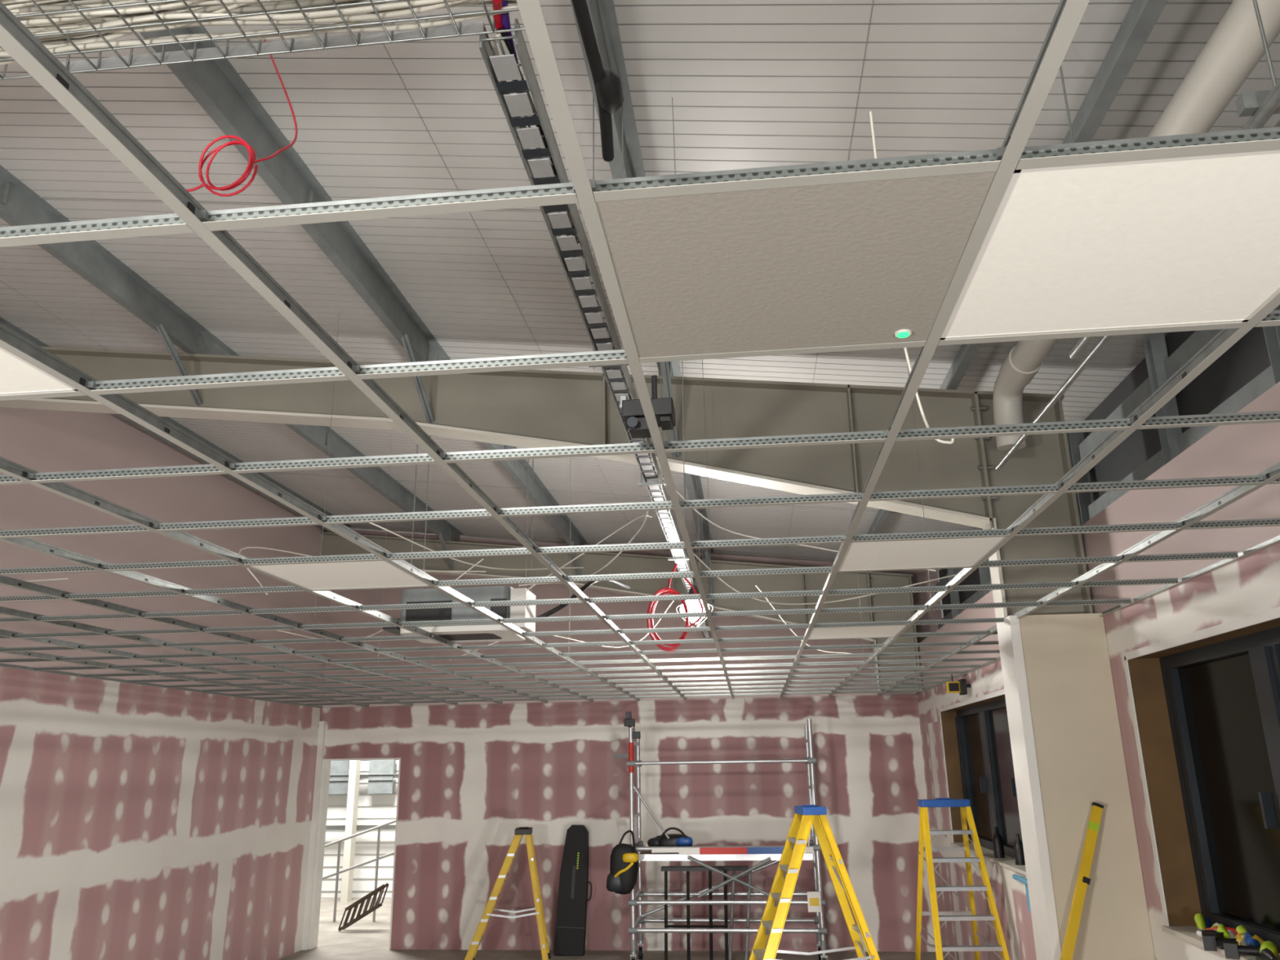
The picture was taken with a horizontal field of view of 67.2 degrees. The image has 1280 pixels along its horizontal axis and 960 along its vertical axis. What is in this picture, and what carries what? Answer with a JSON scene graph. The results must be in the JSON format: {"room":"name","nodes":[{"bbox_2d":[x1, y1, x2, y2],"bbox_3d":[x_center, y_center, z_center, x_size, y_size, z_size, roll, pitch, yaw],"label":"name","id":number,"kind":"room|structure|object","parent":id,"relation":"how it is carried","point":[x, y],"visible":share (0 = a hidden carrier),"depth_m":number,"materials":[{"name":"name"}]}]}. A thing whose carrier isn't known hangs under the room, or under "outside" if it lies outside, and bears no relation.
{"room":"room under construction","nodes":[
{"label":"room under construction","id":0,"kind":"room"},
{"bbox_2d":[0,407,331,959],"bbox_3d":[-5.080,1.267,6.042,0.150,5.400,14.100,-3,-17,6],"label":"wall","id":1,"kind":"structure","parent":0,"point":[138,822],"depth_m":9.04,"materials":[{"name":"paint"}]},
{"bbox_2d":[320,759,399,897],"bbox_3d":[-3.522,4.724,17.421,8.000,5.200,0.115,-3,-17,6],"label":"wall","id":2,"kind":"structure","parent":0,"point":[372,808],"depth_m":17.04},
{"bbox_2d":[278,897,949,959],"bbox_3d":[-2.616,4.364,6.939,11.980,0.100,20.100,-3,-17,6],"label":"floor","id":3,"kind":"structure","parent":0,"point":[317,953],"depth_m":11.58,"materials":[{"name":"concrete"}]},
{"bbox_2d":[322,819,395,921],"bbox_3d":[-4.889,5.768,14.396,3.206,1.519,0.040,-3,-17,6],"label":"handrail","id":4,"kind":"object","parent":3,"relation":"on","point":[378,827],"visible":0.31,"depth_m":14.31,"materials":[{"name":"grey metal"}]},
{"bbox_2d":[325,759,398,902],"bbox_3d":[-3.763,4.719,17.039,7.400,5.000,0.500,-3,-17,6],"label":"steel frame","id":5,"kind":"object","parent":3,"relation":"on","point":[345,776],"visible":0.1,"depth_m":16.96,"materials":[{"name":"grey metal"}]},
{"bbox_2d":[337,883,389,931],"bbox_3d":[-3.840,5.937,13.405,0.636,0.594,0.183,1,-17,-5],"label":"ladder","id":6,"kind":"object","parent":3,"relation":"on","point":[381,888],"visible":1,"depth_m":13.37,"materials":[{"name":"black metal"}]},
{"bbox_2d":[464,826,551,959],"bbox_3d":[-1.515,4.777,11.117,0.970,1.452,0.550,0,-17,-4],"label":"stepladder","id":7,"kind":"object","parent":3,"relation":"on","point":[519,832],"visible":1,"depth_m":10.99,"materials":[{"name":"yellow plastic"}]},
{"bbox_2d":[553,824,592,955],"bbox_3d":[-0.790,4.928,11.619,0.436,1.453,0.305,-3,-17,6],"label":"tool case","id":8,"kind":"object","parent":3,"relation":"on","point":[571,911],"visible":1,"depth_m":11.54,"materials":[{"name":"black fabric"}]},
{"bbox_2d":[661,865,751,959],"bbox_3d":[0.757,4.860,10.752,1.018,1.022,0.160,-3,-17,6],"label":"folding table","id":9,"kind":"object","parent":3,"relation":"on","point":[736,868],"visible":0.91,"depth_m":10.76,"materials":[{"name":"black metal"}]},
{"bbox_2d":[626,719,827,959],"bbox_3d":[0.960,4.092,10.956,2.120,2.599,0.830,-3,-17,6],"label":"scaffold tower","id":10,"kind":"object","parent":3,"relation":"on","point":[766,854],"visible":0.78,"depth_m":10.66,"materials":[{"name":"silver metal"}]},
{"bbox_2d":[606,830,638,894],"bbox_3d":[-0.180,4.173,10.518,0.357,0.649,0.286,-3,-17,6],"label":"rucksack","id":11,"kind":"object","parent":10,"relation":"attached to","point":[621,879],"visible":1,"depth_m":10.41,"materials":[{"name":"black fabric"}]},
{"bbox_2d":[623,711,640,738],"bbox_3d":[-0.089,2.813,11.056,0.180,0.300,0.100,-3,-17,6],"label":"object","id":12,"kind":"object","parent":10,"relation":"attached to","point":[628,722],"visible":1,"depth_m":11.02,"materials":[{"name":"black plastic"}]},
{"bbox_2d":[647,826,693,853],"bbox_3d":[0.344,4.082,10.940,0.522,0.278,0.282,-3,-17,6],"label":"tool bag","id":13,"kind":"object","parent":10,"relation":"on","point":[674,840],"visible":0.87,"depth_m":10.84,"materials":[{"name":"black fabric"}]},
{"bbox_2d":[807,885,821,911],"bbox_3d":[1.864,4.484,10.319,0.140,0.260,0.012,-3,-17,6],"label":"tag","id":14,"kind":"object","parent":10,"relation":"attached to","point":[814,901],"visible":1,"depth_m":10.31,"materials":[{"name":"white plastic"}]},
{"bbox_2d":[748,804,879,959],"bbox_3d":[1.355,3.542,7.702,1.370,1.792,0.590,0,-17,-4],"label":"stepladder","id":15,"kind":"object","parent":3,"relation":"on","point":[781,892],"visible":1,"depth_m":7.78,"materials":[{"name":"yellow plastic"}]},
{"bbox_2d":[915,797,1009,959],"bbox_3d":[2.672,3.643,8.145,0.650,1.812,1.210,-1,-17,2],"label":"stepladder","id":16,"kind":"object","parent":3,"relation":"on","point":[925,833],"visible":1,"depth_m":8.21,"materials":[{"name":"yellow plastic"}]},
{"bbox_2d":[1060,802,1103,959],"bbox_3d":[2.141,2.664,4.937,0.870,1.909,0.050,3,-17,-14],"label":"spirit level","id":17,"kind":"object","parent":3,"relation":"on","point":[1083,880],"visible":1,"depth_m":5.14,"materials":[{"name":"yellow metal"}]},
{"bbox_2d":[321,528,942,951],"bbox_3d":[-0.249,3.084,12.417,8.280,5.400,0.150,-3,-17,6],"label":"wall","id":18,"kind":"structure","parent":0,"point":[471,775],"depth_m":12.09,"materials":[{"name":"pink paint"}]},
{"bbox_2d":[301,720,400,950],"bbox_3d":[-3.640,4.504,12.367,1.120,2.750,0.220,-3,-17,6],"label":"lining","id":19,"kind":"object","parent":18,"relation":"attached to","point":[319,814],"visible":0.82,"depth_m":12.32,"materials":[{"name":"white paint"}]},
{"bbox_2d":[613,754,628,758],"bbox_3d":[-0.242,3.500,12.210,0.188,0.043,0.008,-3,-17,6],"label":"socket","id":20,"kind":"object","parent":18,"relation":"attached to","point":[615,756],"depth_m":12.21,"materials":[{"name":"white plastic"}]},
{"bbox_2d":[0,0,1279,582],"bbox_3d":[-0.841,-0.550,8.291,8.680,1.086,20.709,-3,-17,6],"label":"ceiling","id":21,"kind":"structure","parent":0,"point":[750,83],"depth_m":4.68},
{"bbox_2d":[0,316,351,533],"bbox_3d":[-4.848,-1.236,6.726,0.120,0.189,14.050,-3,-17,6],"label":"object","id":22,"kind":"structure","parent":21,"relation":"attached to","point":[2,322],"depth_m":9.85,"materials":[{"name":"metal"}]},
{"bbox_2d":[0,164,463,542],"bbox_3d":[-3.256,-1.137,6.512,0.120,0.189,14.050,-3,-17,6],"label":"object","id":23,"kind":"structure","parent":21,"relation":"attached to","point":[20,205],"depth_m":6.34,"materials":[{"name":"metal"}]},
{"bbox_2d":[186,40,297,196],"bbox_3d":[-1.242,-1.269,3.206,0.283,1.171,0.795,2,-17,-10],"label":"cable coil","id":24,"kind":"object","parent":21,"relation":"hanging from","point":[251,152],"visible":0.9,"depth_m":2.74,"materials":[{"name":"red plastic"}]},
{"bbox_2d":[139,26,587,546],"bbox_3d":[-1.544,-1.031,6.281,0.120,0.189,14.050,-3,-17,6],"label":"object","id":25,"kind":"structure","parent":21,"relation":"attached to","point":[216,86],"depth_m":4.91,"materials":[{"name":"metal"}]},
{"bbox_2d":[382,435,630,643],"bbox_3d":[-0.776,0.109,6.904,1.967,2.063,0.910,7,-18,-25],"label":"air conditioning unit","id":26,"kind":"object","parent":21,"relation":"hanging from","point":[478,633],"visible":0.59,"depth_m":6.23,"materials":[{"name":"metal"}]},
{"bbox_2d":[0,322,1093,617],"bbox_3d":[-1.151,-0.147,6.331,7.732,2.268,0.668,-3,-17,6],"label":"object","id":27,"kind":"object","parent":21,"relation":"attached to","point":[521,408],"visible":0.77,"depth_m":6.42,"materials":[{"name":"beige metal"}]},
{"bbox_2d":[320,528,921,690],"bbox_3d":[-0.472,1.569,12.146,7.732,2.268,0.668,-3,-17,6],"label":"rafter","id":28,"kind":"object","parent":21,"relation":"attached to","point":[333,544],"visible":0.66,"depth_m":12.27,"materials":[{"name":"beige metal"}]},
{"bbox_2d":[0,0,1279,708],"bbox_3d":[-1.185,-0.182,6.014,7.730,2.212,14.100,-3,-17,6],"label":"grid","id":29,"kind":"object","parent":21,"relation":"hanging from","point":[190,216],"visible":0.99,"depth_m":2.95,"materials":[{"name":"metal"}]},
{"bbox_2d":[0,346,79,395],"bbox_3d":[-1.537,-0.269,1.855,0.592,0.016,0.592,-3,-17,6],"label":"tile","id":30,"kind":"object","parent":29,"relation":"attached to","point":[17,375],"visible":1,"depth_m":2.04,"materials":[{"name":"white plastic"}]},
{"bbox_2d":[244,560,430,590],"bbox_3d":[-1.270,0.406,4.143,0.592,0.016,0.592,-3,-17,6],"label":"tile","id":31,"kind":"object","parent":29,"relation":"attached to","point":[366,574],"visible":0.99,"depth_m":4.12,"materials":[{"name":"white tile"}]},
{"bbox_2d":[571,0,623,161],"bbox_3d":[-0.066,-0.566,1.130,0.050,0.047,0.582,-3,-17,6],"label":"flexible hose","id":32,"kind":"object","parent":29,"relation":"attached to","point":[610,98],"visible":1,"depth_m":1.25,"materials":[{"name":"rubber"}]},
{"bbox_2d":[619,375,675,438],"bbox_3d":[0.018,-0.196,2.505,0.140,0.160,0.110,-3,-17,6],"label":"junction box","id":33,"kind":"object","parent":29,"relation":"attached to","point":[633,414],"visible":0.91,"depth_m":2.46,"materials":[{"name":"black plastic"}]},
{"bbox_2d":[593,171,996,357],"bbox_3d":[0.252,-0.349,1.671,0.592,0.021,0.592,-3,-17,6],"label":"tile","id":34,"kind":"object","parent":29,"relation":"in","point":[874,261],"depth_m":1.60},
{"bbox_2d":[808,623,909,639],"bbox_3d":[1.382,0.971,6.185,0.592,0.016,0.592,-3,-17,6],"label":"tile","id":35,"kind":"object","parent":29,"relation":"attached to","point":[891,630],"visible":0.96,"depth_m":6.18,"materials":[{"name":"white tile"}]},
{"bbox_2d":[837,533,1008,571],"bbox_3d":[1.115,0.296,3.897,0.592,0.016,0.592,-3,-17,6],"label":"tile","id":36,"kind":"object","parent":29,"relation":"attached to","point":[960,552],"visible":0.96,"depth_m":3.87,"materials":[{"name":"white tile"}]},
{"bbox_2d":[938,150,1279,342],"bbox_3d":[0.848,-0.379,1.610,0.592,0.016,0.592,-3,-17,6],"label":"tile","id":37,"kind":"object","parent":29,"relation":"in","point":[1185,241],"depth_m":1.58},
{"bbox_2d":[569,0,713,559],"bbox_3d":[0.139,-0.927,6.054,0.120,0.189,14.050,-3,-17,6],"label":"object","id":38,"kind":"structure","parent":21,"relation":"attached to","point":[602,12],"depth_m":4.08,"materials":[{"name":"metal"}]},
{"bbox_2d":[479,17,711,638],"bbox_3d":[0.252,-0.076,7.065,0.160,1.259,10.148,-3,-17,6],"label":"basket tray","id":39,"kind":"object","parent":38,"relation":"hanging from","point":[563,219],"visible":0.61,"depth_m":2.77,"materials":[{"name":"metal"}]},
{"bbox_2d":[0,0,525,93],"bbox_3d":[-1.827,-0.927,2.201,3.203,0.090,0.534,-3,-17,6],"label":"basket tray","id":40,"kind":"object","parent":39,"relation":"attached to","point":[56,24],"visible":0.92,"depth_m":2.04,"materials":[{"name":"metal"}]},
{"bbox_2d":[24,111,957,660],"bbox_3d":[-0.337,0.466,6.098,4.977,0.974,5.883,-8,-18,22],"label":"cables","id":41,"kind":"object","parent":39,"relation":"hanging from","point":[952,441],"visible":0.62,"depth_m":5.22,"materials":[{"name":"white plastic"}]},
{"bbox_2d":[646,563,703,650],"bbox_3d":[0.267,0.962,7.255,0.426,0.650,0.181,-3,-17,6],"label":"cable coil","id":42,"kind":"object","parent":39,"relation":"hanging from","point":[668,590],"visible":0.66,"depth_m":7.17,"materials":[{"name":"plastic"}]},
{"bbox_2d":[675,577,713,626],"bbox_3d":[0.422,0.927,7.493,0.292,0.467,0.254,-3,-17,6],"label":"lamp","id":43,"kind":"object","parent":39,"relation":"hanging from","point":[693,606],"visible":0.57,"depth_m":7.40,"materials":[{"name":"white plastic"}]},
{"bbox_2d":[867,0,1168,533],"bbox_3d":[1.990,-0.812,5.804,0.120,0.189,14.050,-3,-17,6],"label":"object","id":44,"kind":"structure","parent":21,"relation":"attached to","point":[1141,17],"depth_m":3.52,"materials":[{"name":"metal"}]},
{"bbox_2d":[992,0,1279,450],"bbox_3d":[1.862,-1.508,2.528,0.201,0.625,7.385,-3,-17,6],"label":"pipe","id":45,"kind":"object","parent":21,"relation":"hanging from","point":[1235,47],"visible":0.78,"depth_m":3.25,"materials":[{"name":"metal"}]},
{"bbox_2d":[995,0,1279,470],"bbox_3d":[1.337,-1.450,1.898,0.160,1.192,6.100,-3,-17,6],"label":"conduit","id":46,"kind":"object","parent":21,"relation":"attached to","point":[1260,105],"visible":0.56,"depth_m":2.14,"materials":[{"name":"metal"}]},
{"bbox_2d":[916,381,1279,959],"bbox_3d":[2.784,1.816,4.962,0.190,3.500,14.100,-3,-17,6],"label":"wall","id":47,"kind":"structure","parent":0,"point":[1249,585],"depth_m":5.09,"materials":[{"name":"paint"}]},
{"bbox_2d":[945,673,971,694],"bbox_3d":[3.010,1.929,9.109,0.220,0.195,0.120,-3,-17,6],"label":"work light","id":48,"kind":"object","parent":47,"relation":"attached to","point":[960,686],"visible":1,"depth_m":9.08,"materials":[{"name":"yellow plastic"}]},
{"bbox_2d":[940,694,1026,875],"bbox_3d":[3.180,2.529,8.141,0.320,1.390,4.750,-3,-17,6],"label":"window","id":49,"kind":"structure","parent":47,"relation":"in","point":[980,768],"depth_m":9.43,"materials":[{"name":"black glass"}]},
{"bbox_2d":[992,826,1004,858],"label":"bottles","id":50,"kind":"object","parent":49,"relation":"on","point":[997,846],"depth_m":8.51,"materials":[{"name":"black glass"}]},
{"bbox_2d":[1013,833,1025,865],"label":"bottles","id":51,"kind":"object","parent":49,"relation":"on","point":[1018,845],"depth_m":7.93,"materials":[{"name":"black glass"}]},
{"bbox_2d":[1012,874,1031,911],"bbox_3d":[2.885,2.958,6.607,0.049,0.244,2.300,-3,-17,6],"label":"roll","id":52,"kind":"object","parent":47,"relation":"attached to","point":[1021,879],"visible":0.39,"depth_m":7.48,"materials":[{"name":"blue plastic"}]},
{"bbox_2d":[996,613,1155,959],"bbox_3d":[2.482,2.240,5.393,0.534,2.940,0.317,-3,-17,6],"label":"pier boxing","id":53,"kind":"object","parent":47,"relation":"attached to","point":[1067,748],"visible":1,"depth_m":5.42,"materials":[{"name":"beige paint"}]},
{"bbox_2d":[938,606,1279,926],"bbox_3d":[2.699,1.647,5.179,0.008,1.410,11.040,-3,-17,6],"label":"bead","id":54,"kind":"object","parent":47,"relation":"attached to","point":[1274,613],"visible":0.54,"depth_m":5.02},
{"bbox_2d":[1127,617,1279,959],"bbox_3d":[2.524,0.871,2.522,0.320,1.390,5.460,-3,-17,6],"label":"window","id":55,"kind":"structure","parent":47,"relation":"in","point":[1207,710],"depth_m":4.77,"materials":[{"name":"black glass"}]},
{"bbox_2d":[1194,913,1278,959],"bbox_3d":[2.641,2.014,4.205,0.310,0.106,1.203,-1,-17,1],"label":"tools","id":56,"kind":"object","parent":55,"relation":"on","point":[1236,942],"visible":1,"depth_m":4.25,"materials":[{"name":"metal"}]},
{"bbox_2d":[934,304,1279,629],"bbox_3d":[3.053,-0.101,5.496,0.210,1.470,14.100,-3,-17,6],"label":"steel frame","id":57,"kind":"object","parent":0,"point":[1249,368],"visible":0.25,"depth_m":5.48,"materials":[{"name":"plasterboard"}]}
]}

